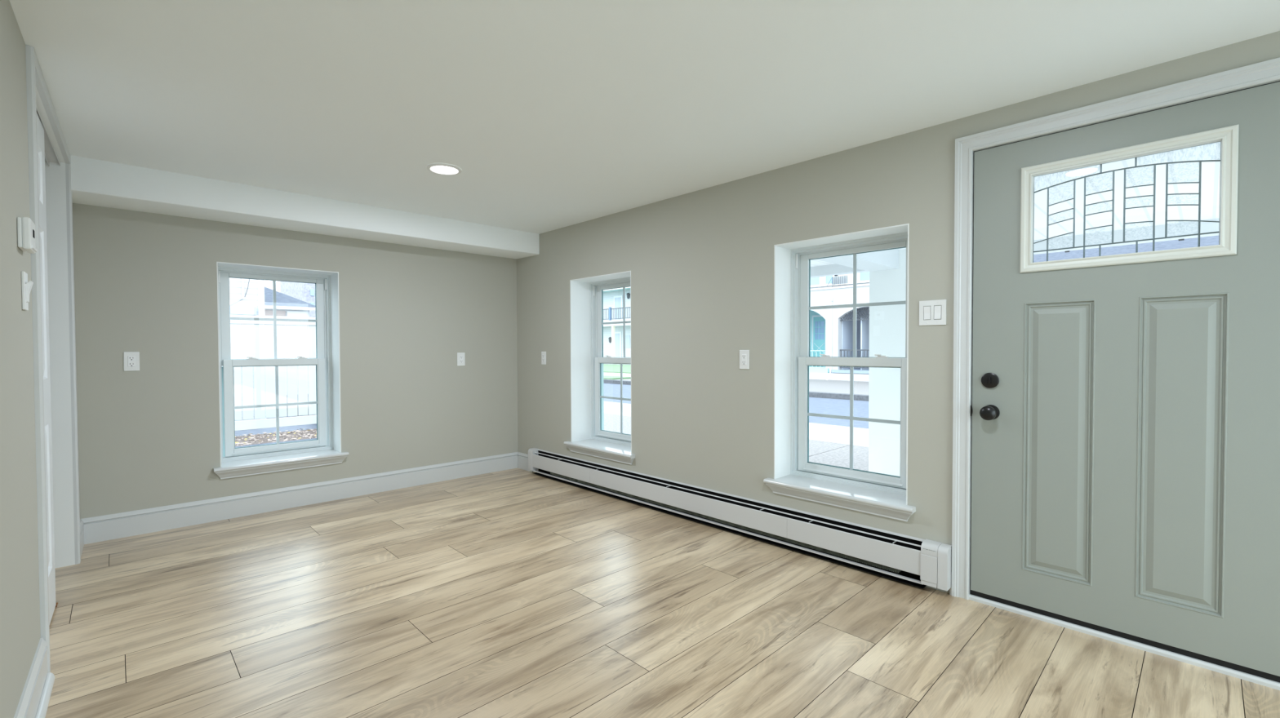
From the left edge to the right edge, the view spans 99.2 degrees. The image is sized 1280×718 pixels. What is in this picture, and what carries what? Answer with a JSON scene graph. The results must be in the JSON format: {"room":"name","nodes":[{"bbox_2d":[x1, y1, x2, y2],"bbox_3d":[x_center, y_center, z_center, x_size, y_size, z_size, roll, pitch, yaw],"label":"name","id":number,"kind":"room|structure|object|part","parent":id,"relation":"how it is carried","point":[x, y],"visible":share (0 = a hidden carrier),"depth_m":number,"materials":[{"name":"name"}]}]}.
{"room":"empty living room","nodes":[
{"label":"empty living room","id":0,"kind":"room"},
{"bbox_2d":[0,0,79,717],"bbox_3d":[-1.297,0.051,0.947,0.100,2.411,6.050,-1,2,-43],"label":"wall","id":1,"kind":"structure","parent":0,"point":[20,601],"depth_m":1.59,"materials":[{"name":"grey paint"}]},
{"bbox_2d":[17,217,37,253],"bbox_3d":[-1.917,-0.387,1.704,0.032,0.098,0.114,-1,2,-43],"label":"thermostat","id":2,"kind":"object","parent":1,"relation":"attached to","point":[26,241],"visible":1,"depth_m":1.67,"materials":[{"name":"white plastic"}]},
{"bbox_3d":[-1.925,-0.387,1.697,0.010,0.092,0.110,-1,2,-43],"label":"plate","id":3,"kind":"part","parent":2,"relation":"part of","materials":[{"name":"white plastic"}]},
{"bbox_2d":[21,271,33,311],"bbox_3d":[-1.946,-0.215,1.732,0.021,0.120,0.072,-1,2,-43],"label":"light switch","id":4,"kind":"object","parent":1,"relation":"attached to","point":[26,286],"visible":1,"depth_m":1.72,"materials":[{"name":"white plastic"}]},
{"bbox_3d":[-1.951,-0.215,1.727,0.007,0.120,0.072,-1,2,-43],"label":"plate","id":5,"kind":"part","parent":4,"relation":"part of","materials":[{"name":"white plastic"}]},
{"bbox_2d":[13,637,54,717],"bbox_3d":[-0.653,1.069,0.371,0.036,0.152,4.165,-1,2,-43],"label":"baseboard","id":6,"kind":"structure","parent":1,"relation":"attached to","point":[33,703],"depth_m":1.72,"materials":[{"name":"white"}]},
{"bbox_3d":[-0.646,1.132,0.376,0.017,0.026,4.161,-1,2,-43],"label":"shoe moulding","id":7,"kind":"part","parent":6,"relation":"part of","materials":[{"name":"white"}]},
{"bbox_2d":[36,113,56,626],"bbox_3d":[-2.382,0.051,2.137,0.034,2.106,0.719,-1,2,-43],"label":"door","id":8,"kind":"structure","parent":1,"relation":"in","point":[40,131],"depth_m":2.33,"materials":[{"name":"white paint"}]},
{"bbox_3d":[-2.489,-0.769,2.233,0.034,0.228,0.204,-1,2,-43],"label":"panel","id":9,"kind":"part","parent":8,"relation":"part of","materials":[{"name":"white paint"}]},
{"bbox_3d":[-2.487,-0.230,2.244,0.034,0.630,0.204,-1,2,-43],"label":"panel","id":10,"kind":"part","parent":8,"relation":"part of","materials":[{"name":"white paint"}]},
{"bbox_3d":[-2.484,0.591,2.260,0.034,0.623,0.204,-1,2,-43],"label":"panel","id":11,"kind":"part","parent":8,"relation":"part of","materials":[{"name":"white paint"}]},
{"bbox_2d":[25,44,80,673],"bbox_3d":[-2.612,0.017,2.384,0.119,2.190,1.466,-1,2,-43],"label":"trim","id":12,"kind":"structure","parent":1,"relation":"attached to","point":[59,197],"depth_m":2.86,"materials":[{"name":"white"}]},
{"bbox_2d":[80,520,84,555],"bbox_3d":[-3.184,1.024,3.096,0.015,0.152,0.324,-1,2,-43],"label":"baseboard","id":13,"kind":"structure","parent":1,"relation":"attached to","point":[82,526],"depth_m":3.14,"materials":[{"name":"white"}]},
{"bbox_2d":[72,203,517,519],"bbox_3d":[-2.567,0.057,4.129,4.250,2.741,0.300,-1,2,-44],"label":"wall","id":14,"kind":"structure","parent":0,"point":[145,283],"depth_m":3.77,"materials":[{"name":"grey paint"}]},
{"bbox_2d":[123,351,139,371],"bbox_3d":[-3.140,0.015,3.363,0.072,0.118,0.009,-1,2,-44],"label":"wall outlet","id":15,"kind":"object","parent":14,"relation":"attached to","point":[131,359],"visible":1,"depth_m":3.36,"materials":[{"name":"white plastic"}]},
{"bbox_2d":[128,355,135,367],"bbox_3d":[-3.139,0.015,3.362,0.033,0.066,0.004,-1,2,-44],"label":"receptacle","id":16,"kind":"object","parent":15,"relation":"attached to","point":[131,359],"depth_m":3.36,"materials":[{"name":"white plastic"}]},
{"bbox_2d":[213,262,348,479],"bbox_3d":[-2.653,0.071,4.009,0.821,1.464,0.345,-1,2,-44],"label":"window","id":17,"kind":"structure","parent":14,"relation":"in","point":[326,450],"depth_m":4.08,"materials":[{"name":"white paint"}]},
{"bbox_3d":[-2.745,-0.289,4.096,0.655,0.667,0.026,-1,2,-44],"label":"sash","id":18,"kind":"part","parent":17,"relation":"part of","materials":[{"name":"white plastic"}]},
{"bbox_2d":[229,280,316,359],"bbox_3d":[-2.749,-0.296,4.100,0.551,0.592,0.008,-1,2,-44],"label":"grille","id":19,"kind":"object","parent":17,"relation":"attached to","point":[314,282],"depth_m":4.10,"materials":[{"name":"white plastic"}]},
{"bbox_3d":[-2.717,0.345,4.082,0.641,0.690,0.034,-1,2,-44],"label":"sash","id":20,"kind":"part","parent":17,"relation":"part of","materials":[{"name":"white plastic"}]},
{"bbox_2d":[234,365,317,444],"bbox_3d":[-2.723,0.345,4.088,0.541,0.597,0.008,-1,2,-44],"label":"grille","id":21,"kind":"object","parent":17,"relation":"attached to","point":[309,442],"depth_m":4.09,"materials":[{"name":"white plastic"}]},
{"bbox_2d":[80,452,518,544],"bbox_3d":[-2.240,0.999,4.241,2.952,0.152,0.015,-1,2,-44],"label":"baseboard","id":22,"kind":"structure","parent":14,"relation":"attached to","point":[127,524],"depth_m":3.88,"materials":[{"name":"white wood"}]},
{"bbox_2d":[457,352,465,365],"bbox_3d":[-1.593,0.002,4.851,0.072,0.118,0.009,-1,2,-44],"label":"wall outlet","id":23,"kind":"object","parent":14,"relation":"attached to","point":[460,356],"visible":1,"depth_m":4.85,"materials":[{"name":"white plastic"}]},
{"bbox_2d":[459,355,462,363],"bbox_3d":[-1.592,0.002,4.850,0.033,0.066,0.004,-1,2,-44],"label":"receptacle","id":24,"kind":"object","parent":23,"relation":"attached to","point":[460,357],"depth_m":4.85,"materials":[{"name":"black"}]},
{"bbox_2d":[9,0,1279,234],"bbox_3d":[-0.405,-1.151,1.853,4.250,0.150,6.650,-1,2,-44],"label":"ceiling","id":25,"kind":"structure","parent":0,"point":[553,114],"depth_m":2.11,"materials":[{"name":"white paint"}]},
{"bbox_2d":[71,155,539,258],"bbox_3d":[-2.122,-1.021,4.059,2.970,0.186,0.393,-1,2,-44],"label":"ceiling beam","id":26,"kind":"structure","parent":25,"relation":"attached to","point":[94,182],"depth_m":3.58,"materials":[{"name":"white paint"}]},
{"bbox_2d":[426,163,462,174],"bbox_3d":[-1.129,-1.095,3.144,0.194,0.009,0.194,-1,2,-44],"label":"recessed light","id":27,"kind":"object","parent":25,"relation":"in","point":[438,168],"visible":1,"depth_m":3.13,"materials":[{"name":"white plastic"}]},
{"bbox_2d":[431,165,457,173],"bbox_3d":[-1.129,-1.095,3.144,0.147,0.001,0.147,-1,2,-44],"label":"diffuser","id":28,"kind":"object","parent":27,"relation":"attached to","point":[442,169],"depth_m":3.14,"materials":[{"name":"white plastic"}]},
{"bbox_2d":[44,468,1279,717],"bbox_3d":[-0.452,1.176,1.811,3.750,0.120,6.000,-1,2,-44],"label":"floor","id":29,"kind":"structure","parent":0,"point":[514,593],"depth_m":2.23,"materials":[{"name":"laminate"}]},
{"bbox_2d":[516,31,1279,593],"bbox_3d":[1.004,0.063,3.193,0.300,2.741,6.000,-1,2,-44],"label":"wall","id":30,"kind":"structure","parent":0,"point":[700,263],"depth_m":3.34,"materials":[{"name":"grey paint"}]},
{"bbox_2d":[517,452,533,472],"bbox_3d":[-1.086,0.976,5.161,0.015,0.152,0.256,-1,2,-44],"label":"baseboard","id":31,"kind":"structure","parent":30,"relation":"attached to","point":[522,459],"depth_m":5.18,"materials":[{"name":"white wood"}]},
{"bbox_2d":[541,351,546,364],"bbox_3d":[-0.870,-0.009,4.917,0.009,0.118,0.072,-1,2,-44],"label":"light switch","id":32,"kind":"object","parent":30,"relation":"attached to","point":[543,353],"visible":1,"depth_m":4.91,"materials":[{"name":"white plastic"}]},
{"bbox_2d":[563,271,635,464],"bbox_3d":[-0.234,0.060,4.452,0.360,1.456,0.837,-1,2,-44],"label":"window","id":33,"kind":"structure","parent":30,"relation":"in","point":[588,435],"depth_m":4.69,"materials":[{"name":"white paint"}]},
{"bbox_3d":[-0.140,0.024,4.541,0.100,1.376,0.745,-1,2,-44],"label":"frame","id":34,"kind":"part","parent":33,"relation":"part of","materials":[{"name":"white plastic"}]},
{"bbox_3d":[-0.160,0.331,4.527,0.034,0.686,0.657,-1,2,-44],"label":"sash","id":35,"kind":"part","parent":33,"relation":"part of","materials":[{"name":"white plastic"}]},
{"bbox_3d":[-0.135,-0.299,4.541,0.026,0.663,0.671,-1,2,-44],"label":"sash","id":36,"kind":"part","parent":33,"relation":"part of","materials":[{"name":"white plastic"}]},
{"bbox_2d":[600,364,631,434],"bbox_3d":[-0.153,0.332,4.533,0.008,0.593,0.557,-1,2,-44],"label":"grille","id":37,"kind":"object","parent":33,"relation":"attached to","point":[602,432],"depth_m":4.56,"materials":[{"name":"white plastic"}]},
{"bbox_2d":[602,287,630,357],"bbox_3d":[-0.131,-0.306,4.544,0.008,0.588,0.567,-1,2,-44],"label":"grille","id":38,"kind":"object","parent":33,"relation":"attached to","point":[624,322],"depth_m":4.55,"materials":[{"name":"white plastic"}]},
{"bbox_2d":[528,448,951,591],"bbox_3d":[0.209,0.955,3.772,0.070,0.220,3.511,-1,2,-44],"label":"baseboard heater","id":39,"kind":"object","parent":30,"relation":"attached to","point":[921,563],"visible":1,"depth_m":3.17,"materials":[{"name":"white metal"}]},
{"bbox_3d":[0.193,0.873,3.781,0.007,0.005,3.337,-1,2,-44],"label":"damper blade","id":40,"kind":"part","parent":39,"relation":"part of","materials":[{"name":"white metal"}]},
{"bbox_2d":[739,350,749,369],"bbox_3d":[0.641,0.004,3.347,0.009,0.118,0.072,-1,2,-44],"label":"wall outlet","id":41,"kind":"object","parent":30,"relation":"attached to","point":[744,354],"visible":1,"depth_m":3.34,"materials":[{"name":"white plastic"}]},
{"bbox_2d":[742,354,746,364],"bbox_3d":[0.639,0.004,3.346,0.004,0.066,0.033,-1,2,-44],"label":"receptacle","id":42,"kind":"object","parent":41,"relation":"attached to","point":[744,356],"depth_m":3.34,"materials":[{"name":"white plastic"}]},
{"bbox_2d":[763,223,915,521],"bbox_3d":[1.136,0.062,3.013,0.340,1.456,0.832,-1,2,-44],"label":"window","id":43,"kind":"structure","parent":30,"relation":"in","point":[886,495],"depth_m":3.16,"materials":[{"name":"white paint"}]},
{"bbox_3d":[1.209,0.027,3.083,0.100,1.376,0.740,-1,2,-44],"label":"frame","id":44,"kind":"part","parent":43,"relation":"part of","materials":[{"name":"white plastic"}]},
{"bbox_3d":[1.189,0.334,3.069,0.034,0.686,0.652,-1,2,-44],"label":"sash","id":45,"kind":"part","parent":43,"relation":"part of","materials":[{"name":"white plastic"}]},
{"bbox_3d":[1.214,-0.296,3.083,0.026,0.663,0.666,-1,2,-44],"label":"sash","id":46,"kind":"part","parent":43,"relation":"part of","materials":[{"name":"white plastic"}]},
{"bbox_2d":[807,366,900,470],"bbox_3d":[1.196,0.335,3.076,0.008,0.593,0.552,-1,2,-44],"label":"grille","id":47,"kind":"object","parent":43,"relation":"attached to","point":[811,465],"depth_m":3.08,"materials":[{"name":"white plastic"}]},
{"bbox_2d":[808,253,905,357],"bbox_3d":[1.218,-0.303,3.087,0.008,0.588,0.562,-1,2,-44],"label":"grille","id":48,"kind":"object","parent":43,"relation":"attached to","point":[855,304],"depth_m":3.09,"materials":[{"name":"white plastic"}]},
{"bbox_2d":[919,299,946,325],"bbox_3d":[1.381,-0.219,2.571,0.010,0.118,0.118,-1,2,-44],"label":"light switch","id":49,"kind":"object","parent":30,"relation":"attached to","point":[926,313],"visible":1,"depth_m":2.57,"materials":[{"name":"white plastic"}]},
{"bbox_2d":[949,568,951,595],"bbox_3d":[1.447,1.024,2.528,0.015,0.142,0.011,-1,2,-44],"label":"baseboard","id":50,"kind":"structure","parent":30,"relation":"attached to","point":[950,589],"depth_m":2.52,"materials":[{"name":"white"}]},
{"bbox_2d":[951,57,1279,599],"bbox_3d":[1.939,0.051,2.205,0.322,2.098,1.120,-1,2,-44],"label":"trim","id":51,"kind":"structure","parent":30,"relation":"attached to","point":[1267,72],"depth_m":2.46,"materials":[{"name":"white"}]},
{"bbox_2d":[968,594,1279,690],"bbox_3d":[1.956,1.149,2.240,0.326,0.140,0.984,-1,2,-44],"label":"trim","id":52,"kind":"structure","parent":30,"relation":"attached to","point":[1215,668],"depth_m":2.08,"materials":[{"name":"white"}]},
{"bbox_2d":[969,80,1279,683],"bbox_3d":[1.831,0.077,2.109,0.124,2.010,0.987,-1,2,-44],"label":"door","id":53,"kind":"structure","parent":30,"relation":"in","point":[1125,408],"depth_m":2.07,"materials":[{"name":"grey paint"}]},
{"bbox_3d":[1.531,0.236,2.389,0.074,0.066,0.066,-1,2,-44],"label":"knob","id":54,"kind":"part","parent":53,"relation":"part of","materials":[{"name":"black metal"}]},
{"bbox_3d":[1.724,0.335,2.249,0.012,1.145,0.235,-1,2,-44],"label":"raised panel","id":55,"kind":"part","parent":53,"relation":"part of","materials":[{"name":"grey paint"}]},
{"bbox_3d":[1.841,-0.586,2.099,0.025,0.444,0.623,-1,2,-44],"label":"lite frame","id":56,"kind":"part","parent":53,"relation":"part of","materials":[{"name":"white"}]},
{"bbox_3d":[1.973,0.339,1.990,0.012,1.145,0.232,-1,2,-44],"label":"raised panel","id":57,"kind":"part","parent":53,"relation":"part of","materials":[{"name":"grey paint"}]},
{"label":"outside","id":58,"kind":"structure","parent":0,"visible":0},
{"bbox_2d":[235,438,316,448],"bbox_3d":[-7.159,1.441,3.058,12.300,0.250,4.470,-1,2,-44],"label":"driveway","id":59,"kind":"structure","parent":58,"point":[311,438],"depth_m":7.89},
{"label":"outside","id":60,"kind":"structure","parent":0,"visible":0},
{"bbox_2d":[235,416,316,436],"bbox_3d":[-0.904,1.310,19.419,140.000,0.160,140.000,-1,2,-44],"label":"ground","id":61,"kind":"structure","parent":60,"point":[290,428],"depth_m":10.95,"materials":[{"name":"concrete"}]},
{"bbox_2d":[229,277,266,421],"bbox_3d":[-12.566,-1.506,10.165,8.455,5.800,5.100,-1,2,-44],"label":"house","id":62,"kind":"structure","parent":61,"relation":"on","point":[246,296],"depth_m":11.12,"materials":[{"name":"white"}]},
{"bbox_2d":[235,428,316,446],"bbox_3d":[-9.077,1.393,5.050,12.300,0.280,1.248,-1,2,-44],"label":"mulch bed","id":63,"kind":"object","parent":61,"relation":"on","point":[250,439],"visible":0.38,"depth_m":8.40,"materials":[{"name":"brown wood"}]},
{"bbox_2d":[603,287,631,364],"bbox_3d":[-0.585,-2.984,47.410,10.600,7.200,14.000,-1,2,-44],"label":"house","id":64,"kind":"structure","parent":61,"relation":"on","point":[613,338],"depth_m":44.51,"materials":[{"name":"white"}]},
{"bbox_3d":[-2.395,-3.630,43.687,0.150,1.050,0.160,-1,2,-44],"label":"newel post","id":65,"kind":"part","parent":64,"relation":"part of","materials":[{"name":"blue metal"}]},
{"bbox_3d":[-2.138,-1.178,43.586,0.200,2.950,0.200,-1,2,-44],"label":"porch post","id":66,"kind":"part","parent":64,"relation":"part of","materials":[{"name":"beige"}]},
{"bbox_3d":[-3.369,-3.631,44.721,0.040,0.860,12.000,-1,2,-44],"label":"balcony railing","id":67,"kind":"part","parent":64,"relation":"part of","materials":[{"name":"grey metal"}]},
{"bbox_3d":[-1.888,-0.945,44.886,0.035,2.330,0.800,-1,2,-44],"label":"pane","id":68,"kind":"part","parent":64,"relation":"part of","materials":[{"name":"grey"}]},
{"bbox_3d":[-1.897,-0.979,44.876,0.050,2.500,1.040,-1,2,-44],"label":"house door","id":69,"kind":"part","parent":64,"relation":"part of","materials":[{"name":"white"}]},
{"bbox_3d":[-1.788,-4.127,44.707,0.035,1.860,0.800,-1,2,-44],"label":"pane","id":70,"kind":"part","parent":64,"relation":"part of","materials":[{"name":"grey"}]},
{"bbox_3d":[-1.797,-4.162,44.698,0.050,2.030,1.040,-1,2,-44],"label":"house door","id":71,"kind":"part","parent":64,"relation":"part of","materials":[{"name":"white"}]},
{"bbox_2d":[603,364,631,373],"bbox_3d":[-11.899,0.560,45.472,8.470,0.370,47.190,-1,2,-44],"label":"lawn","id":72,"kind":"structure","parent":61,"relation":"on","point":[606,368],"depth_m":33.33,"materials":[{"name":"green plant"}]},
{"bbox_2d":[603,375,631,379],"bbox_3d":[-17.148,0.698,40.452,1.440,0.330,47.150,-1,2,-44],"label":"lawn","id":73,"kind":"structure","parent":61,"relation":"on","point":[605,377],"depth_m":23.79,"materials":[{"name":"green plant"}]},
{"bbox_2d":[603,379,868,401],"bbox_3d":[4.003,1.101,17.197,0.300,0.290,110.000,-1,2,-44],"label":"curb","id":74,"kind":"object","parent":61,"relation":"on","point":[811,394],"depth_m":15.57,"materials":[{"name":"concrete"}]},
{"bbox_2d":[604,401,868,447],"bbox_3d":[-0.873,1.221,12.509,1.630,0.270,110.000,-1,2,-44],"label":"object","id":75,"kind":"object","parent":61,"relation":"on","point":[817,432],"visible":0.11,"depth_m":8.58,"materials":[{"name":"concrete"}]},
{"bbox_2d":[810,142,1220,476],"bbox_3d":[3.545,0.158,2.732,2.700,2.750,7.810,-1,2,-44],"label":"porch","id":76,"kind":"object","parent":61,"relation":"on","point":[886,268],"visible":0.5,"depth_m":4.04,"materials":[{"name":"white"}]},
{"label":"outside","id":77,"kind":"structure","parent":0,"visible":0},
{"bbox_2d":[286,394,849,457],"bbox_3d":[-19.842,0.982,28.081,4.100,0.270,61.250,-1,2,-44],"label":"sidewalk","id":78,"kind":"structure","parent":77,"point":[611,422],"depth_m":8.83,"materials":[{"name":"white concrete"}]},
{"bbox_2d":[230,315,316,431],"bbox_3d":[-7.265,0.243,7.747,12.691,2.000,0.126,-1,2,-44],"label":"vinyl fence","id":79,"kind":"object","parent":78,"relation":"on","point":[240,330],"visible":0.17,"depth_m":8.92,"materials":[{"name":"white plastic"}]},
{"bbox_3d":[-7.299,-0.606,7.700,12.600,0.140,0.052,-1,2,-44],"label":"rail","id":80,"kind":"part","parent":79,"relation":"part of","materials":[{"name":"white plastic"}]},
{"bbox_3d":[-7.293,1.079,7.733,12.600,0.150,0.052,-1,2,-44],"label":"rail","id":81,"kind":"part","parent":79,"relation":"part of","materials":[{"name":"white plastic"}]},
{"bbox_2d":[264,286,315,395],"bbox_3d":[-11.967,-1.774,18.370,15.301,6.007,6.700,-1,2,-44],"label":"house","id":82,"kind":"structure","parent":78,"relation":"on","point":[286,305],"depth_m":15.88,"materials":[{"name":"white"}]},
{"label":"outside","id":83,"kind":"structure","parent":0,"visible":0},
{"bbox_2d":[808,445,868,471],"bbox_3d":[19.266,1.606,-10.617,1.390,0.270,48.740,-1,2,-44],"label":"sidewalk","id":84,"kind":"structure","parent":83,"point":[840,457],"depth_m":6.55,"materials":[{"name":"white concrete"}]},
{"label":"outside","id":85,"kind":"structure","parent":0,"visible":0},
{"bbox_2d":[614,378,868,395],"bbox_3d":[22.908,1.331,2.638,6.740,0.270,62.800,-1,2,-44],"label":"sidewalk","id":86,"kind":"structure","parent":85,"point":[861,388],"depth_m":18.64,"materials":[{"name":"white concrete"}]},
{"bbox_2d":[808,271,869,382],"bbox_3d":[10.827,-2.885,25.085,8.500,7.800,7.600,-1,2,-44],"label":"house","id":87,"kind":"structure","parent":86,"relation":"on","point":[831,329],"depth_m":22.44,"materials":[{"name":"white paint"}]},
{"bbox_3d":[7.252,-3.665,23.215,0.019,1.060,0.920,-1,2,-44],"label":"pane","id":88,"kind":"part","parent":87,"relation":"part of","materials":[{"name":"clear glass"}]},
{"bbox_3d":[7.032,0.013,23.632,0.080,0.790,2.300,-1,2,-44],"label":"entry rail","id":89,"kind":"part","parent":87,"relation":"part of","materials":[{"name":"white paint"}]},
{"bbox_3d":[8.226,-0.843,24.989,0.050,2.340,0.700,-1,2,-44],"label":"entry frame","id":90,"kind":"part","parent":87,"relation":"part of","materials":[{"name":"white"}]},
{"bbox_3d":[8.228,-0.813,24.991,0.035,2.280,0.580,-1,2,-44],"label":"entry door","id":91,"kind":"part","parent":87,"relation":"part of","materials":[{"name":"teal paint"}]},
{"bbox_3d":[8.224,-1.312,24.951,0.010,0.840,0.440,-1,2,-44],"label":"pane","id":92,"kind":"part","parent":87,"relation":"part of","materials":[{"name":"blue glass"}]},
{"bbox_3d":[7.862,-3.655,22.581,0.019,1.060,0.320,-1,2,-44],"label":"pane","id":93,"kind":"part","parent":87,"relation":"part of","materials":[{"name":"clear glass"}]},
{"bbox_2d":[826,275,847,287],"bbox_3d":[8.079,-3.149,22.278,0.852,0.460,0.072,1,2,43],"label":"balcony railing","id":94,"kind":"object","parent":87,"relation":"attached to","point":[832,281],"depth_m":22.31,"materials":[{"name":"white metal"}]},
{"bbox_3d":[8.002,-2.973,22.366,0.180,0.165,7.400,-1,2,-44],"label":"cornice","id":95,"kind":"part","parent":87,"relation":"part of","materials":[{"name":"white"}]},
{"bbox_3d":[9.021,-0.002,21.535,0.040,0.750,2.320,-1,2,-44],"label":"iron railing","id":96,"kind":"part","parent":87,"relation":"part of","materials":[{"name":"grey metal"}]},
{"bbox_3d":[8.988,-3.631,21.410,0.019,1.070,0.670,-1,2,-44],"label":"pane","id":97,"kind":"part","parent":87,"relation":"part of","materials":[{"name":"clear glass"}]},
{"bbox_2d":[1033,235,1218,262],"bbox_3d":[19.155,-2.165,14.999,7.100,6.700,18.500,-1,2,-44],"label":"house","id":98,"kind":"structure","parent":86,"relation":"on","point":[1212,240],"depth_m":15.98,"materials":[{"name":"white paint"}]},
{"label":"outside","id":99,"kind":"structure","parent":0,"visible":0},
{"bbox_2d":[603,372,631,377],"bbox_3d":[-15.783,0.668,41.737,2.290,0.330,47.190,-1,2,-44],"label":"sidewalk","id":100,"kind":"structure","parent":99,"point":[607,374],"depth_m":26.06,"materials":[{"name":"concrete"}]},
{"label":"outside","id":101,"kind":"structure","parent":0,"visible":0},
{"bbox_2d":[603,383,868,429],"bbox_3d":[1.805,1.221,15.085,5.780,0.150,110.000,-1,2,-44],"label":"street","id":102,"kind":"structure","parent":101,"point":[816,405],"depth_m":13.31,"materials":[{"name":"grey asphalt"}]},
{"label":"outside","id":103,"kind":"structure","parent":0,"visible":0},
{"bbox_2d":[280,281,315,317],"bbox_3d":[-18.922,-3.252,33.900,4.750,8.400,6.040,-1,2,-44],"label":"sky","id":104,"kind":"structure","parent":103,"point":[305,292],"depth_m":30.50,"materials":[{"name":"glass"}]}
]}

